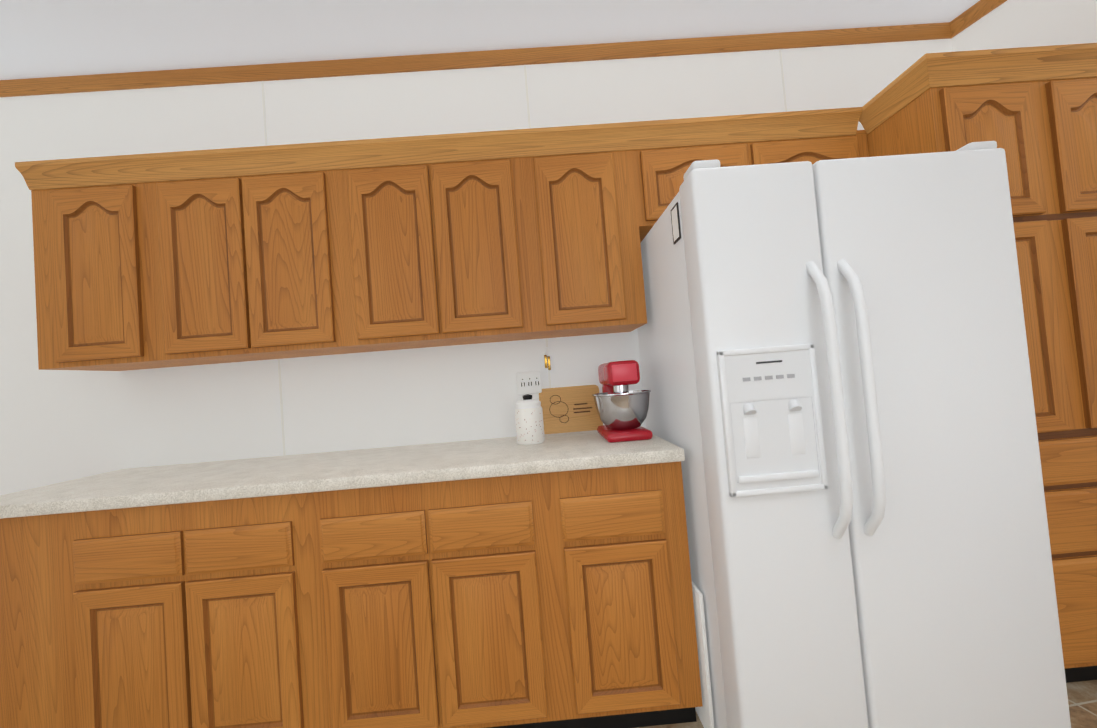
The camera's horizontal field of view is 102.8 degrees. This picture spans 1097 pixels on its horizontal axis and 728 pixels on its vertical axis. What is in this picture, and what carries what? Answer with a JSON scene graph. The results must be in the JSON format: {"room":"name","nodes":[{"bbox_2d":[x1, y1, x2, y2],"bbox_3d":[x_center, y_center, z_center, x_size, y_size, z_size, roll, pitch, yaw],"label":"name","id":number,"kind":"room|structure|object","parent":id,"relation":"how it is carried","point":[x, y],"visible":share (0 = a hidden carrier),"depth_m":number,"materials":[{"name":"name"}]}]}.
{"room":"kitchen","nodes":[
{"label":"kitchen","id":0,"kind":"room"},
{"bbox_2d":[0,38,951,494],"bbox_3d":[-0.358,-0.263,2.067,4.990,3.050,0.101,-4,-2,-1],"label":"wall","id":1,"kind":"structure","parent":0,"point":[56,426],"depth_m":2.01,"materials":[{"name":"white paint"}]},
{"bbox_2d":[15,154,178,370],"bbox_3d":[-1.742,-0.375,1.821,0.438,0.773,0.338,-4,-2,-1],"label":"upper cabinet","id":2,"kind":"object","parent":1,"relation":"attached to","point":[93,300],"depth_m":1.66,"materials":[{"name":"brown wood"}]},
{"bbox_2d":[143,148,269,365],"bbox_3d":[-1.344,-0.407,1.831,0.361,0.773,0.338,-4,-2,-1],"label":"upper cabinet","id":3,"kind":"object","parent":1,"relation":"attached to","point":[182,258],"depth_m":1.67,"materials":[{"name":"brown wood"}]},
{"bbox_2d":[239,141,373,358],"bbox_3d":[-0.984,-0.435,1.839,0.361,0.773,0.338,-4,-2,-1],"label":"upper cabinet","id":4,"kind":"object","parent":1,"relation":"attached to","point":[293,248],"depth_m":1.67,"materials":[{"name":"brown wood"}]},
{"bbox_2d":[335,135,450,350],"bbox_3d":[-0.624,-0.463,1.848,0.361,0.773,0.338,-4,-2,-1],"label":"upper cabinet","id":5,"kind":"object","parent":1,"relation":"attached to","point":[391,295],"depth_m":1.68,"materials":[{"name":"brown wood"}]},
{"bbox_2d":[0,22,951,96],"bbox_3d":[-0.448,-1.413,2.044,4.790,0.062,0.024,-4,-2,-1],"label":"crown molding","id":6,"kind":"structure","parent":1,"relation":"attached to","point":[931,31],"depth_m":2.04,"materials":[{"name":"brown wood"}]},
{"bbox_2d":[431,129,538,345],"bbox_3d":[-0.264,-0.491,1.856,0.361,0.773,0.338,-4,-2,-1],"label":"upper cabinet","id":7,"kind":"object","parent":1,"relation":"attached to","point":[483,208],"depth_m":1.69,"materials":[{"name":"brown wood"}]},
{"bbox_2d":[516,371,541,394],"bbox_3d":[-0.088,0.085,1.988,0.110,0.100,0.041,-4,-2,-1],"label":"outlet","id":8,"kind":"object","parent":1,"relation":"attached to","point":[529,382],"visible":0.98,"depth_m":1.97,"materials":[{"name":"white plastic"}]},
{"bbox_2d":[544,347,550,369],"bbox_3d":[-0.006,-0.024,2.006,0.026,0.105,0.016,-4,-2,-1],"label":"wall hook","id":9,"kind":"object","parent":1,"relation":"hanging from","point":[546,353],"visible":1,"depth_m":2.00,"materials":[{"name":"gold metal"}]},
{"bbox_2d":[523,122,646,338],"bbox_3d":[0.134,-0.522,1.866,0.438,0.773,0.338,-4,-2,-1],"label":"upper cabinet","id":10,"kind":"object","parent":1,"relation":"attached to","point":[585,188],"depth_m":1.70,"materials":[{"name":"brown wood"}]},
{"bbox_2d":[635,114,758,233],"bbox_3d":[0.567,-0.748,1.883,0.461,0.390,0.338,-4,-2,-1],"label":"upper cabinet","id":11,"kind":"object","parent":1,"relation":"attached to","point":[667,148],"depth_m":1.71,"materials":[{"name":"brown wood"}]},
{"bbox_2d":[755,107,868,164],"bbox_3d":[1.038,-0.785,1.894,0.485,0.390,0.338,-4,-2,-1],"label":"upper cabinet","id":12,"kind":"object","parent":1,"relation":"attached to","point":[813,136],"depth_m":1.73,"materials":[{"name":"brown wood"}]},
{"bbox_2d":[0,0,979,79],"bbox_3d":[1.012,-1.412,-0.066,8.200,0.757,4.900,-4,-2,-1],"label":"ceiling","id":13,"kind":"structure","parent":0,"point":[47,38],"depth_m":1.86,"materials":[{"name":"white paint"}]},
{"bbox_2d":[636,680,1096,727],"bbox_3d":[1.260,1.109,-0.096,8.100,0.080,4.800,-4,-2,-1],"label":"floor","id":14,"kind":"structure","parent":0,"point":[1082,699],"depth_m":1.42,"materials":[{"name":"tile"}]},
{"bbox_2d":[0,514,75,727],"bbox_3d":[-1.648,0.916,1.634,0.415,0.876,0.627,-4,-2,-1],"label":"base cabinet","id":15,"kind":"object","parent":14,"relation":"on","point":[38,667],"depth_m":1.35,"materials":[{"name":"brown wood"}]},
{"bbox_2d":[68,506,191,727],"bbox_3d":[-1.277,0.887,1.643,0.331,0.876,0.627,-4,-2,-1],"label":"base cabinet","id":16,"kind":"object","parent":14,"relation":"on","point":[130,651],"depth_m":1.33,"materials":[{"name":"brown wood"}]},
{"bbox_2d":[180,494,315,727],"bbox_3d":[-0.924,0.860,1.651,0.376,0.876,0.627,-4,-2,-1],"label":"base cabinet","id":17,"kind":"object","parent":14,"relation":"on","point":[248,603],"depth_m":1.34,"materials":[{"name":"brown wood"}]},
{"bbox_2d":[304,486,443,727],"bbox_3d":[-0.549,0.830,1.660,0.376,0.876,0.627,-4,-2,-1],"label":"base cabinet","id":18,"kind":"object","parent":14,"relation":"on","point":[376,651],"depth_m":1.35,"materials":[{"name":"brown wood"}]},
{"bbox_2d":[428,474,567,727],"bbox_3d":[-0.175,0.801,1.669,0.376,0.876,0.627,-4,-2,-1],"label":"base cabinet","id":19,"kind":"object","parent":14,"relation":"on","point":[508,582],"depth_m":1.36,"materials":[{"name":"brown wood"}]},
{"bbox_2d":[548,462,702,727],"bbox_3d":[0.233,0.769,1.679,0.442,0.876,0.627,-4,-2,-1],"label":"base cabinet","id":20,"kind":"object","parent":14,"relation":"on","point":[628,638],"depth_m":1.37,"materials":[{"name":"brown wood"}]},
{"bbox_2d":[0,430,684,517],"bbox_3d":[-0.735,0.385,1.664,2.320,0.040,0.642,-4,-2,-1],"label":"countertop","id":21,"kind":"structure","parent":20,"relation":"on","point":[562,453],"depth_m":1.42,"materials":[{"name":"beige stone"}]},
{"bbox_2d":[515,394,544,444],"bbox_3d":[-0.077,0.219,1.758,0.112,0.195,0.112,-4,-2,-1],"label":"ceramic canister","id":22,"kind":"object","parent":21,"relation":"on","point":[529,422],"visible":1,"depth_m":1.71,"materials":[{"name":"white ceramic"}]},
{"bbox_2d":[539,385,602,433],"bbox_3d":[0.099,0.204,1.978,0.275,0.203,0.056,-4,-2,-1],"label":"bamboo cutting board","id":23,"kind":"object","parent":21,"relation":"on","point":[569,409],"visible":0.94,"depth_m":1.97,"materials":[{"name":"brown wood"}]},
{"bbox_2d":[592,360,652,442],"bbox_3d":[0.283,0.139,1.734,0.226,0.295,0.298,-4,-2,-1],"label":"stand mixer","id":24,"kind":"object","parent":21,"relation":"on","point":[622,409],"visible":1,"depth_m":1.61,"materials":[{"name":"red metal"}]},
{"bbox_2d":[692,581,713,727],"bbox_3d":[0.488,0.953,1.549,0.013,0.459,0.390,-4,-2,-1],"label":"board","id":25,"kind":"object","parent":14,"relation":"on","point":[705,713],"visible":0.27,"depth_m":1.37,"materials":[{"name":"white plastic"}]},
{"bbox_2d":[637,141,1070,727],"bbox_3d":[0.892,0.280,1.555,0.891,1.738,0.882,-4,-2,-1],"label":"refrigerator","id":26,"kind":"object","parent":14,"relation":"on","point":[835,371],"visible":1,"depth_m":1.18,"materials":[{"name":"white metal"}]},
{"bbox_2d":[859,43,1096,682],"bbox_3d":[1.688,0.028,1.724,0.767,2.125,0.647,-4,-2,-1],"label":"pantry cabinet","id":27,"kind":"object","parent":14,"relation":"on","point":[1031,112],"visible":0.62,"depth_m":1.45,"materials":[{"name":"brown wood"}]},
{"bbox_2d":[952,0,1063,51],"bbox_3d":[2.085,-0.464,1.831,0.100,3.050,0.450,-4,-2,-1],"label":"wall","id":28,"kind":"structure","parent":0,"point":[1014,23],"depth_m":1.84,"materials":[{"name":"white paint"}]},
{"bbox_2d":[948,0,1006,38],"bbox_3d":[1.937,-1.572,1.801,0.024,0.137,0.540,-4,-2,-1],"label":"crown molding","id":29,"kind":"structure","parent":28,"relation":"attached to","point":[977,11],"depth_m":1.99,"materials":[{"name":"brown wood"}]},
{"bbox_2d":[1056,0,1096,44],"bbox_3d":[3.491,-0.582,1.594,2.910,3.050,0.131,-4,-2,-1],"label":"wall","id":30,"kind":"structure","parent":0,"point":[1078,18],"depth_m":1.63,"materials":[{"name":"white paint"}]}
]}

